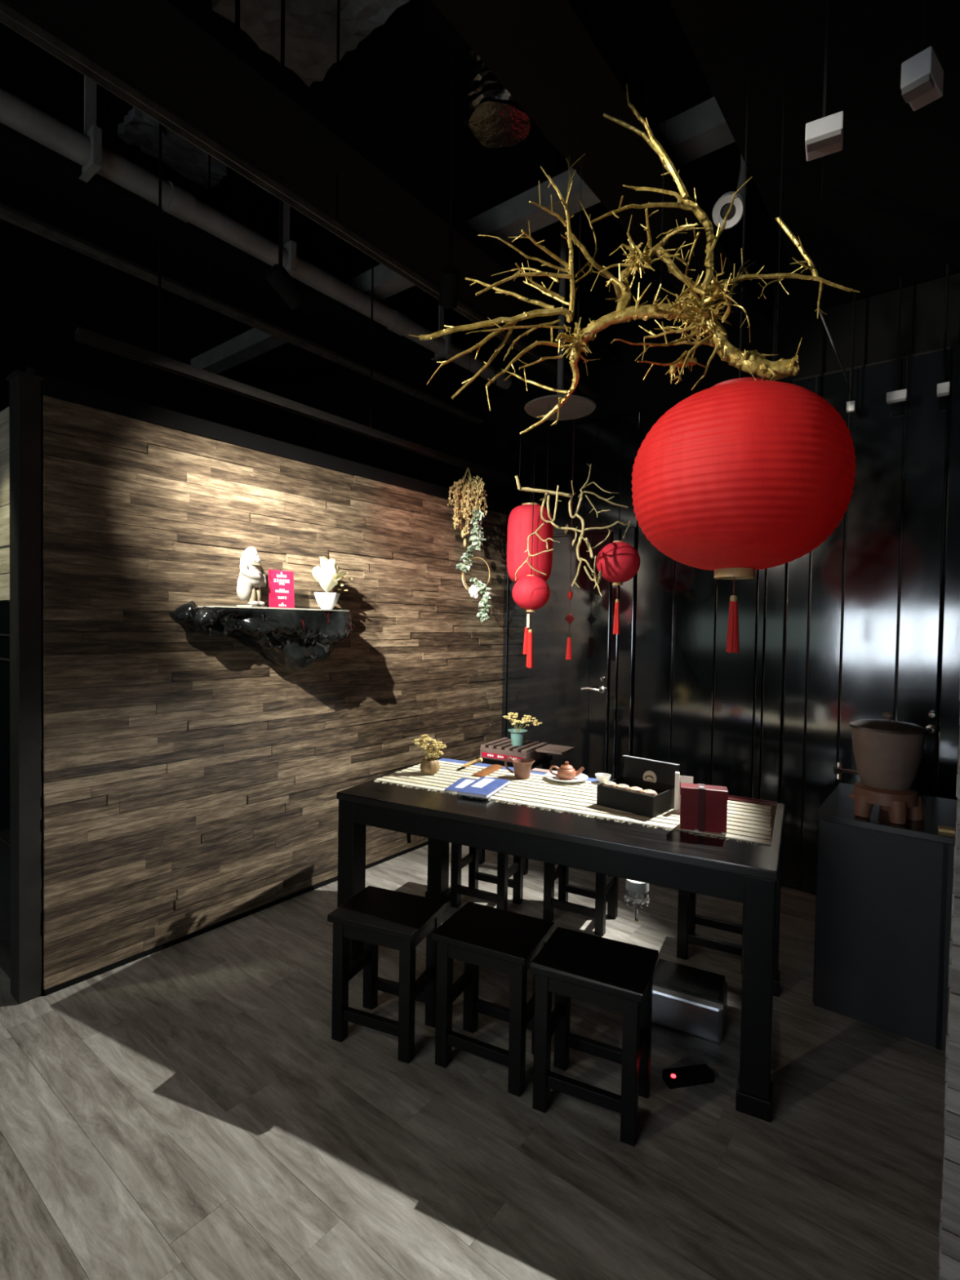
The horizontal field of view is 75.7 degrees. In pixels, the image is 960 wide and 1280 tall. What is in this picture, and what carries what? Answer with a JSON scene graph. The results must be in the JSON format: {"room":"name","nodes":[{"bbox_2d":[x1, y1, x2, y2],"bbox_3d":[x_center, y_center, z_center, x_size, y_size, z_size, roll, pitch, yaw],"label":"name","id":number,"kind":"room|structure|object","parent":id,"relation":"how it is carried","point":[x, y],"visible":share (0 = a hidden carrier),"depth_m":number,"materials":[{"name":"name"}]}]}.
{"room":"tea room","nodes":[
{"label":"tea room","id":0,"kind":"room"},
{"bbox_2d":[0,406,10,978],"bbox_3d":[-2.667,0.188,3.180,2.294,2.330,0.145,2,2,38],"label":"wall","id":1,"kind":"structure","parent":0,"point":[5,883],"depth_m":2.54,"materials":[{"name":"black paint"}]},
{"bbox_2d":[0,242,315,450],"bbox_3d":[-4.124,-0.674,3.221,0.100,4.000,8.200,2,2,38],"label":"wall","id":2,"kind":"structure","parent":0,"point":[42,303],"depth_m":4.79,"materials":[{"name":"black paint"}]},
{"bbox_2d":[41,395,506,994],"bbox_3d":[-0.794,0.212,3.613,0.123,2.325,3.034,2,2,38],"label":"wall","id":3,"kind":"structure","parent":0,"point":[191,780],"depth_m":2.91,"materials":[{"name":"brown wood"}]},
{"bbox_2d":[43,841,427,995],"bbox_3d":[-0.771,1.366,3.611,0.022,0.020,3.030,2,2,38],"label":"baseboard","id":4,"kind":"structure","parent":3,"relation":"attached to","point":[61,986],"depth_m":2.90,"materials":[{"name":"black paint"}]},
{"bbox_2d":[168,600,354,669],"bbox_3d":[-0.993,-0.011,3.008,0.290,0.330,0.937,2,2,38],"label":"shelf","id":5,"kind":"object","parent":3,"relation":"attached to","point":[295,638],"visible":1,"depth_m":2.98,"materials":[{"name":"black stone"}]},
{"bbox_2d":[236,546,266,607],"bbox_3d":[-1.083,-0.300,2.938,0.102,0.285,0.159,1,2,16],"label":"figurine","id":6,"kind":"object","parent":5,"relation":"on","point":[251,576],"visible":1,"depth_m":2.90,"materials":[{"name":"white ceramic"}]},
{"bbox_2d":[267,569,294,608],"bbox_3d":[-0.995,-0.253,3.088,0.050,0.188,0.142,2,2,38],"label":"sign","id":7,"kind":"object","parent":5,"relation":"on","point":[281,583],"visible":1,"depth_m":3.08,"materials":[{"name":"paper"}]},
{"bbox_2d":[274,572,288,606],"bbox_3d":[-0.988,-0.253,3.082,0.001,0.171,0.088,-3,-1,38],"label":"print","id":8,"kind":"object","parent":7,"relation":"on","point":[281,572],"depth_m":3.08},
{"bbox_2d":[311,555,352,609],"bbox_3d":[-0.782,-0.302,3.286,0.219,0.284,0.174,0,2,-21],"label":"flower bowl","id":9,"kind":"object","parent":5,"relation":"on","point":[327,575],"visible":0.97,"depth_m":3.25,"materials":[{"name":"white ceramic"}]},
{"bbox_2d":[314,591,340,609],"bbox_3d":[-0.816,-0.206,3.295,0.136,0.090,0.136,1,1,-11],"label":"bowl","id":10,"kind":"object","parent":9,"relation":"attached to","point":[326,600],"depth_m":3.25,"materials":[{"name":"white ceramic"}]},
{"bbox_2d":[41,374,507,515],"bbox_3d":[-0.773,-0.987,3.582,0.124,0.075,3.034,2,2,38],"label":"trim","id":11,"kind":"structure","parent":3,"relation":"on","point":[51,387],"depth_m":2.93,"materials":[{"name":"black paint"}]},
{"bbox_2d":[0,0,761,370],"bbox_3d":[-1.097,-2.579,0.829,7.500,0.164,8.200,2,2,38],"label":"ceiling","id":12,"kind":"structure","parent":0,"point":[395,86],"depth_m":3.09,"materials":[{"name":"black paint"}]},
{"bbox_2d":[0,154,483,424],"bbox_3d":[-1.340,-2.140,3.056,0.038,0.964,4.400,2,2,38],"label":"ceiling pipe","id":13,"kind":"object","parent":12,"relation":"hanging from","point":[8,214],"visible":0.82,"depth_m":3.05,"materials":[{"name":"metal"}]},
{"bbox_2d":[0,75,511,389],"bbox_3d":[-1.442,-2.239,2.595,0.146,0.743,5.350,2,2,38],"label":"ceiling pipe","id":14,"kind":"object","parent":12,"relation":"attached to","point":[87,150],"visible":0.84,"depth_m":2.77,"materials":[{"name":"grey metal"}]},
{"bbox_2d":[265,0,306,310],"bbox_3d":[-0.775,-1.977,2.490,0.089,1.242,0.165,2,2,38],"label":"spotlight","id":15,"kind":"object","parent":12,"relation":"hanging from","point":[279,278],"visible":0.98,"depth_m":2.47,"materials":[{"name":"black paint"}]},
{"bbox_2d":[75,123,516,485],"bbox_3d":[-0.599,-1.877,3.431,0.038,1.482,2.900,2,2,38],"label":"track rail","id":16,"kind":"object","parent":12,"relation":"hanging from","point":[82,335],"visible":0.77,"depth_m":2.88,"materials":[{"name":"metal"}]},
{"bbox_2d":[0,0,597,397],"bbox_3d":[-0.565,-2.111,2.450,0.038,0.964,4.400,2,2,38],"label":"ceiling pipe","id":17,"kind":"object","parent":12,"relation":"hanging from","point":[11,15],"visible":0.88,"depth_m":2.10,"materials":[{"name":"metal"}]},
{"bbox_2d":[191,97,734,373],"bbox_3d":[0.451,-2.318,2.901,7.000,0.527,0.126,2,2,38],"label":"ceiling panels","id":18,"kind":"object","parent":12,"relation":"attached to","point":[701,130],"depth_m":3.02,"materials":[{"name":"grey paint"}]},
{"bbox_2d":[447,320,487,546],"bbox_3d":[-0.073,-1.612,3.969,0.280,2.021,0.166,2,2,38],"label":"bunch","id":19,"kind":"object","parent":12,"relation":"hanging from","point":[460,492],"visible":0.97,"depth_m":3.97,"materials":[{"name":"beige plant"}]},
{"bbox_2d":[455,475,491,622],"bbox_3d":[-0.037,-0.587,3.958,0.287,0.948,0.118,2,2,38],"label":"ivy garland","id":20,"kind":"object","parent":19,"relation":"hanging from","point":[476,520],"visible":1,"depth_m":3.92,"materials":[{"name":"green plant"}]},
{"bbox_2d":[462,556,490,598],"bbox_3d":[-0.036,-0.399,3.943,0.232,0.266,0.040,2,2,38],"label":"hoop","id":21,"kind":"object","parent":20,"relation":"hanging from","point":[473,591],"visible":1,"depth_m":3.94,"materials":[{"name":"gold metal"}]},
{"bbox_2d":[462,44,532,148],"bbox_3d":[0.080,-2.300,2.476,0.300,0.486,0.300,1,1,8],"label":"hanging basket","id":22,"kind":"object","parent":12,"relation":"hanging from","point":[491,114],"visible":0.36,"depth_m":2.43,"materials":[{"name":"woven wicker"},{"name":"green leaves"}]},
{"bbox_2d":[506,235,553,582],"bbox_3d":[0.343,-1.478,4.033,0.300,2.278,0.301,2,2,38],"label":"lantern","id":23,"kind":"object","parent":12,"relation":"hanging from","point":[520,518],"visible":0.77,"depth_m":3.93,"materials":[{"name":"red paper"}]},
{"bbox_2d":[511,229,550,667],"bbox_3d":[0.336,-1.219,3.851,0.236,2.787,0.235,2,2,41],"label":"lantern","id":24,"kind":"object","parent":12,"relation":"hanging from","point":[531,593],"visible":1,"depth_m":3.82,"materials":[{"name":"red fabric"}]},
{"bbox_2d":[524,347,565,419],"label":"ceiling lamp","id":25,"kind":"object","parent":12,"relation":"hanging from","point":[539,406],"depth_m":3.54,"materials":[{"name":"black metal"}]},
{"bbox_2d":[558,314,564,334],"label":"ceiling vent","id":26,"kind":"object","parent":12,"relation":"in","point":[562,317],"depth_m":3.53,"materials":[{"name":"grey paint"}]},
{"bbox_2d":[559,277,565,308],"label":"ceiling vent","id":27,"kind":"object","parent":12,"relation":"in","point":[562,281],"depth_m":3.53,"materials":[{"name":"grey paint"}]},
{"bbox_2d":[560,221,567,262],"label":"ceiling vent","id":28,"kind":"object","parent":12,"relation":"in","point":[563,229],"depth_m":3.52,"materials":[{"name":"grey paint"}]},
{"bbox_2d":[564,390,574,659],"bbox_3d":[0.632,-1.241,4.190,0.076,2.750,0.041,2,2,38],"label":"charm","id":29,"kind":"object","parent":12,"relation":"hanging from","point":[569,618],"visible":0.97,"depth_m":4.21,"materials":[{"name":"red fabric"}]},
{"bbox_2d":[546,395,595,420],"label":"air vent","id":30,"kind":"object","parent":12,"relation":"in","point":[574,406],"depth_m":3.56,"materials":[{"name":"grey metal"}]},
{"bbox_2d":[515,170,631,596],"bbox_3d":[0.529,-1.420,3.431,0.655,2.357,0.234,1,1,0],"label":"branch","id":31,"kind":"object","parent":12,"relation":"hanging from","point":[557,493],"visible":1,"depth_m":3.46,"materials":[{"name":"gold metal"}]},
{"bbox_2d":[595,231,640,634],"bbox_3d":[0.836,-1.315,3.648,0.256,2.567,0.257,2,2,38],"label":"lantern","id":32,"kind":"object","parent":12,"relation":"hanging from","point":[619,562],"visible":0.98,"depth_m":3.60,"materials":[{"name":"red fabric"}]},
{"bbox_2d":[408,0,860,434],"bbox_3d":[0.505,-1.643,2.002,1.388,1.839,0.422,1,1,14],"label":"branch","id":33,"kind":"object","parent":12,"relation":"hanging from","point":[703,317],"visible":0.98,"depth_m":2.01,"materials":[{"name":"paint"}]},
{"bbox_2d":[711,154,747,229],"bbox_3d":[1.019,-2.122,2.501,0.124,0.890,0.137,2,2,27],"label":"spotlight","id":34,"kind":"object","parent":12,"relation":"hanging from","point":[722,206],"visible":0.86,"depth_m":2.49,"materials":[{"name":"plastic"}]},
{"bbox_2d":[631,67,855,653],"bbox_3d":[0.843,-1.257,1.975,0.656,2.598,0.655,2,2,38],"label":"lantern","id":35,"kind":"object","parent":12,"relation":"hanging from","point":[740,477],"visible":1,"depth_m":1.75,"materials":[{"name":"red paper"}]},
{"bbox_2d":[804,0,843,161],"bbox_3d":[0.911,-1.914,1.601,0.085,1.264,0.085,2,2,30],"label":"emergency light","id":36,"kind":"object","parent":12,"relation":"hanging from","point":[824,136],"visible":1,"depth_m":1.60,"materials":[{"name":"grey paint"}]},
{"bbox_2d":[818,156,855,412],"bbox_3d":[1.339,-1.704,2.287,0.147,1.704,0.025,1,1,8],"label":"hanging rod","id":37,"kind":"object","parent":12,"relation":"hanging from","point":[851,407],"visible":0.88,"depth_m":2.30,"materials":[{"name":"metal"}]},
{"bbox_2d":[846,289,856,413],"bbox_3d":[1.956,-1.879,3.222,0.035,1.378,0.050,2,2,38],"label":"ceiling lamp","id":38,"kind":"object","parent":12,"relation":"hanging from","point":[854,292],"visible":0.51,"depth_m":3.23,"materials":[{"name":"grey paint"}]},
{"bbox_2d":[886,276,907,404],"bbox_3d":[2.114,-1.878,3.099,0.085,1.368,0.050,2,2,38],"label":"ceiling lamp","id":39,"kind":"object","parent":12,"relation":"hanging from","point":[897,396],"visible":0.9,"depth_m":3.10,"materials":[{"name":"grey paint"}]},
{"bbox_2d":[900,0,943,111],"bbox_3d":[1.052,-1.907,1.440,0.100,1.265,0.060,0,2,-40],"label":"emergency light","id":40,"kind":"object","parent":12,"relation":"hanging from","point":[922,82],"visible":1,"depth_m":1.44,"materials":[{"name":"grey paint"}]},
{"bbox_2d":[937,263,950,397],"bbox_3d":[2.261,-1.868,2.983,0.050,1.377,0.050,2,2,38],"label":"ceiling lamp","id":41,"kind":"object","parent":12,"relation":"hanging from","point":[944,388],"visible":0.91,"depth_m":2.99,"materials":[{"name":"metal"}]},
{"bbox_2d":[0,842,946,1279],"bbox_3d":[-1.168,1.466,0.931,7.500,0.060,8.200,2,2,38],"label":"floor","id":42,"kind":"structure","parent":0,"point":[191,1108],"depth_m":1.80,"materials":[{"name":"grey wood"}]},
{"bbox_2d":[5,367,43,1004],"bbox_3d":[-1.754,0.179,2.385,0.120,2.420,0.090,2,2,38],"label":"post","id":43,"kind":"object","parent":42,"relation":"on","point":[24,388],"visible":1,"depth_m":2.35,"materials":[{"name":"metal"}]},
{"bbox_2d":[327,885,446,1063],"bbox_3d":[-0.334,1.193,2.239,0.338,0.450,0.270,2,2,22],"label":"stool","id":44,"kind":"object","parent":42,"relation":"on","point":[375,917],"visible":0.98,"depth_m":2.18,"materials":[{"name":"black paint"}]},
{"bbox_2d":[450,842,523,911],"bbox_3d":[0.040,1.173,3.265,0.338,0.450,0.270,2,2,27],"label":"stool","id":45,"kind":"object","parent":42,"relation":"on","point":[503,881],"visible":0.58,"depth_m":3.22,"materials":[{"name":"black paint"}]},
{"bbox_2d":[431,901,554,1097],"bbox_3d":[0.044,1.203,2.108,0.338,0.450,0.270,2,2,27],"label":"stool","id":46,"kind":"object","parent":42,"relation":"on","point":[477,935],"visible":0.86,"depth_m":2.05,"materials":[{"name":"black paint"}]},
{"bbox_2d":[475,750,552,875],"bbox_3d":[0.212,1.056,3.877,0.360,0.660,0.350,2,2,31],"label":"stand","id":47,"kind":"object","parent":42,"relation":"on","point":[544,761],"visible":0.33,"depth_m":3.77,"materials":[{"name":"black paint"}]},
{"bbox_2d":[480,737,574,761],"bbox_3d":[0.293,0.690,3.816,0.500,0.078,0.305,2,2,31],"label":"rack","id":48,"kind":"object","parent":47,"relation":"on","point":[499,749],"visible":0.88,"depth_m":3.77,"materials":[{"name":"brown wood"}]},
{"bbox_2d":[487,754,516,759],"bbox_3d":[0.133,0.708,3.736,0.201,0.016,0.001,2,2,31],"label":"print","id":49,"kind":"object","parent":48,"relation":"on","point":[491,755],"depth_m":3.74},
{"bbox_2d":[502,711,542,746],"bbox_3d":[0.259,0.549,3.821,0.234,0.201,0.122,1,1,-12],"label":"vase","id":50,"kind":"object","parent":48,"relation":"on","point":[517,735],"visible":1,"depth_m":3.80,"materials":[{"name":"ceramic"}]},
{"bbox_2d":[336,757,784,1122],"bbox_3d":[0.320,1.035,2.593,1.688,0.770,0.816,2,2,28],"label":"table","id":51,"kind":"object","parent":42,"relation":"on","point":[746,873],"depth_m":2.14,"materials":[{"name":"black paint"}]},
{"bbox_2d":[406,833,410,843],"bbox_3d":[-0.281,0.837,2.879,0.176,0.172,0.241,0,2,-36],"label":"cable","id":52,"kind":"object","parent":51,"relation":"hanging from","point":[408,836],"visible":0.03,"depth_m":2.81,"materials":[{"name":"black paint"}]},
{"bbox_2d":[437,758,599,782],"bbox_3d":[0.242,0.646,3.038,1.020,0.002,0.062,2,2,28],"label":"cloth","id":53,"kind":"object","parent":51,"relation":"on","point":[593,780],"visible":0.29,"depth_m":3.15,"materials":[{"name":"fabric"}]},
{"bbox_2d":[530,768,557,773],"bbox_3d":[0.333,0.646,3.032,0.160,0.006,0.055,2,2,28],"label":"cloth","id":54,"kind":"object","parent":53,"relation":"on","point":[544,771],"visible":0.5,"depth_m":3.04,"materials":[{"name":"white fabric"}]},
{"bbox_2d":[595,773,611,782],"bbox_3d":[0.565,0.637,2.839,0.072,0.036,0.072,2,2,38],"label":"tea cup","id":55,"kind":"object","parent":53,"relation":"on","point":[601,777],"visible":0.84,"depth_m":2.82,"materials":[{"name":"white ceramic"}]},
{"bbox_2d":[374,760,776,845],"bbox_3d":[0.354,0.657,2.648,1.637,0.004,0.521,2,2,28],"label":"table runner","id":56,"kind":"object","parent":51,"relation":"on","point":[753,823],"visible":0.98,"depth_m":2.54,"materials":[{"name":"beige fabric"}]},
{"bbox_2d":[412,733,446,774],"bbox_3d":[-0.239,0.543,2.947,0.163,0.188,0.114,1,1,4],"label":"flower pot","id":57,"kind":"object","parent":56,"relation":"on","point":[429,766],"visible":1,"depth_m":2.92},
{"bbox_2d":[444,777,476,791],"bbox_3d":[-0.052,0.643,2.728,0.140,0.007,0.215,1,2,18],"label":"booklet","id":58,"kind":"object","parent":56,"relation":"on","point":[461,783],"visible":0.6,"depth_m":2.73,"materials":[{"name":"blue paper"}]},
{"bbox_2d":[457,777,510,798],"bbox_3d":[0.020,0.635,2.670,0.135,0.015,0.275,2,2,23],"label":"booklet","id":59,"kind":"object","parent":58,"relation":"on","point":[483,787],"visible":1,"depth_m":2.64,"materials":[{"name":"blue paper"}]},
{"bbox_2d":[456,757,482,769],"bbox_3d":[-0.052,0.630,3.123,0.028,0.028,0.246,2,2,28],"label":"scoop","id":60,"kind":"object","parent":56,"relation":"on","point":[478,760],"visible":1,"depth_m":3.15,"materials":[{"name":"beige wood"}]},
{"bbox_2d":[472,764,502,777],"bbox_3d":[0.037,0.634,3.009,0.068,0.007,0.240,2,2,25],"label":"board","id":61,"kind":"object","parent":56,"relation":"on","point":[491,768],"visible":1,"depth_m":3.00,"materials":[{"name":"orange wood"}]},
{"bbox_2d":[504,756,534,778],"bbox_3d":[0.186,0.597,2.900,0.142,0.098,0.094,1,1,0],"label":"jug","id":62,"kind":"object","parent":56,"relation":"on","point":[522,767],"visible":1,"depth_m":2.87,"materials":[{"name":"brown ceramic"}]},
{"bbox_2d":[545,771,588,782],"bbox_3d":[0.402,0.642,2.874,0.200,0.017,0.200,2,2,38],"label":"plate","id":63,"kind":"object","parent":56,"relation":"on","point":[581,777],"visible":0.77,"depth_m":2.85,"materials":[{"name":"white ceramic"}]},
{"bbox_2d":[549,760,584,779],"bbox_3d":[0.404,0.602,2.874,0.143,0.078,0.088,0,2,-23],"label":"teapot","id":64,"kind":"object","parent":63,"relation":"on","point":[566,771],"visible":1,"depth_m":2.85,"materials":[{"name":"red ceramic"}]},
{"bbox_2d":[596,755,679,817],"bbox_3d":[0.635,0.579,2.480,0.245,0.170,0.224,2,2,42],"label":"gift box","id":65,"kind":"object","parent":56,"relation":"on","point":[659,776],"visible":0.91,"depth_m":2.48,"materials":[{"name":"brown"}]},
{"bbox_2d":[602,781,616,788],"bbox_3d":[0.522,0.588,2.483,0.060,0.035,0.060,2,2,38],"label":"round cake","id":66,"kind":"object","parent":65,"relation":"on","point":[609,784],"visible":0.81,"depth_m":2.47,"materials":[{"name":"beige food"}]},
{"bbox_2d":[614,783,629,791],"bbox_3d":[0.564,0.589,2.445,0.060,0.035,0.060,2,2,38],"label":"round cake","id":67,"kind":"object","parent":65,"relation":"on","point":[623,787],"visible":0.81,"depth_m":2.43,"materials":[{"name":"beige food"}]},
{"bbox_2d":[627,786,643,794],"bbox_3d":[0.607,0.591,2.407,0.060,0.035,0.060,2,2,38],"label":"round cake","id":68,"kind":"object","parent":65,"relation":"on","point":[634,789],"visible":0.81,"depth_m":2.39,"materials":[{"name":"beige food"}]},
{"bbox_2d":[641,789,657,796],"bbox_3d":[0.649,0.593,2.369,0.060,0.035,0.060,2,2,38],"label":"round cake","id":69,"kind":"object","parent":65,"relation":"on","point":[646,792],"visible":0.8,"depth_m":2.35,"materials":[{"name":"beige food"}]},
{"bbox_2d":[674,771,693,810],"bbox_3d":[0.799,0.595,2.423,0.067,0.150,0.028,2,2,20],"label":"card stand","id":70,"kind":"object","parent":56,"relation":"on","point":[678,779],"visible":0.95,"depth_m":2.42,"materials":[{"name":"white paper"}]},
{"bbox_2d":[680,782,728,835],"bbox_3d":[0.796,0.597,2.203,0.159,0.154,0.080,1,2,17],"label":"gift box","id":71,"kind":"object","parent":56,"relation":"on","point":[703,807],"visible":1,"depth_m":2.17,"materials":[{"name":"red cardboard"}]},
{"bbox_2d":[623,879,649,922],"bbox_3d":[0.712,0.983,2.781,0.115,0.582,0.116,2,2,38],"label":"glass pendant","id":72,"kind":"object","parent":51,"relation":"hanging from","point":[637,894],"visible":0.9,"depth_m":2.75,"materials":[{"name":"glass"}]},
{"bbox_2d":[542,862,618,936],"bbox_3d":[0.513,1.185,3.124,0.338,0.450,0.270,2,2,29],"label":"stool","id":73,"kind":"object","parent":42,"relation":"on","point":[603,884],"visible":0.58,"depth_m":3.08,"materials":[{"name":"black paint"}]},
{"bbox_2d":[529,926,658,1146],"bbox_3d":[0.356,1.213,1.929,0.338,0.450,0.270,2,2,26],"label":"stool","id":74,"kind":"object","parent":42,"relation":"on","point":[605,972],"visible":1,"depth_m":1.88,"materials":[{"name":"black paint"}]},
{"bbox_2d":[662,1063,714,1088],"bbox_3d":[0.680,1.422,2.019,0.160,0.038,0.050,1,1,-12],"label":"power strip","id":75,"kind":"object","parent":42,"relation":"on","point":[697,1074],"visible":1,"depth_m":2.00,"materials":[{"name":"black paint"}]},
{"bbox_2d":[651,958,727,1044],"bbox_3d":[0.782,1.357,2.338,0.279,0.156,0.206,2,2,28],"label":"box","id":76,"kind":"object","parent":42,"relation":"on","point":[686,999],"visible":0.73,"depth_m":2.27,"materials":[{"name":"black paint"}]},
{"bbox_2d":[676,889,744,974],"bbox_3d":[1.080,1.203,2.801,0.338,0.450,0.270,2,2,28],"label":"stool","id":77,"kind":"object","parent":42,"relation":"on","point":[687,918],"visible":0.45,"depth_m":2.76,"materials":[{"name":"black paint"}]},
{"bbox_2d":[813,782,956,1051],"bbox_3d":[1.976,1.074,2.300,1.218,0.765,0.622,2,2,38],"label":"cabinet","id":78,"kind":"object","parent":42,"relation":"on","point":[883,901],"depth_m":2.30,"materials":[{"name":"wood"}]},
{"bbox_2d":[833,711,928,824],"bbox_3d":[1.573,0.481,2.399,0.270,0.406,0.256,0,2,-23],"label":"urn","id":79,"kind":"object","parent":78,"relation":"on","point":[888,753],"visible":1,"depth_m":2.32,"materials":[{"name":"orange ceramic"}]},
{"bbox_2d":[833,761,858,779],"bbox_3d":[1.452,0.520,2.447,0.091,0.065,0.061,2,2,38],"label":"door handle","id":80,"kind":"object","parent":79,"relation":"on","point":[837,770],"depth_m":2.44,"materials":[{"name":"metal"}]},
{"bbox_2d":[814,782,956,844],"bbox_3d":[1.983,0.705,2.290,1.218,0.027,0.622,2,2,38],"label":"countertop","id":81,"kind":"structure","parent":78,"relation":"on","point":[838,807],"depth_m":2.38,"materials":[{"name":"black wood"}]},
{"bbox_2d":[937,825,955,834],"bbox_3d":[1.709,0.683,2.203,0.120,0.012,0.050,2,2,34],"label":"wooden tray","id":82,"kind":"object","parent":78,"relation":"on","point":[941,828],"visible":0.8,"depth_m":2.21,"materials":[{"name":"beige wood"}]},
{"bbox_2d":[314,199,959,803],"bbox_3d":[1.289,-0.599,3.973,7.500,4.000,0.123,2,2,38],"label":"wall","id":83,"kind":"structure","parent":0,"point":[700,707],"depth_m":3.94,"materials":[{"name":"black paint"}]},
{"bbox_2d":[0,92,503,405],"bbox_3d":[-2.412,-2.239,1.843,0.520,0.742,7.770,2,2,38],"label":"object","id":84,"kind":"structure","parent":83,"relation":"attached to","point":[37,181],"depth_m":3.03,"materials":[{"name":"black paint"}]},
{"bbox_2d":[8,0,622,373],"bbox_3d":[-1.597,-2.208,1.206,0.410,0.742,7.770,2,2,38],"label":"beam","id":85,"kind":"structure","parent":83,"relation":"attached to","point":[179,52],"depth_m":2.26,"materials":[{"name":"black metal"}]},
{"bbox_2d":[501,527,636,780],"bbox_3d":[0.585,0.308,4.426,1.054,2.140,0.095,2,2,38],"label":"door","id":86,"kind":"structure","parent":83,"relation":"in","point":[570,698],"depth_m":4.37,"materials":[{"name":"black metal"}]},
{"bbox_2d":[431,0,769,333],"bbox_3d":[-0.834,-2.180,0.608,0.310,0.742,7.770,2,2,38],"label":"beam","id":87,"kind":"structure","parent":83,"relation":"attached to","point":[547,54],"depth_m":2.15,"materials":[{"name":"black metal"}]},
{"bbox_2d":[780,346,950,893],"bbox_3d":[2.020,-0.021,3.307,0.716,2.895,0.107,2,2,38],"label":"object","id":88,"kind":"structure","parent":83,"relation":"in","point":[864,606],"depth_m":3.29,"materials":[{"name":"black"}]},
{"bbox_2d":[669,0,959,310],"bbox_3d":[-0.058,-2.151,0.002,1.200,0.742,7.770,2,2,38],"label":"ceiling","id":89,"kind":"structure","parent":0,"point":[891,197],"depth_m":2.18,"materials":[{"name":"black paint"}]},
{"bbox_2d":[937,680,959,1279],"bbox_3d":[1.323,-0.542,1.165,0.624,4.031,0.423,2,2,38],"label":"trim","id":90,"kind":"structure","parent":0,"point":[948,1255],"depth_m":1.23,"materials":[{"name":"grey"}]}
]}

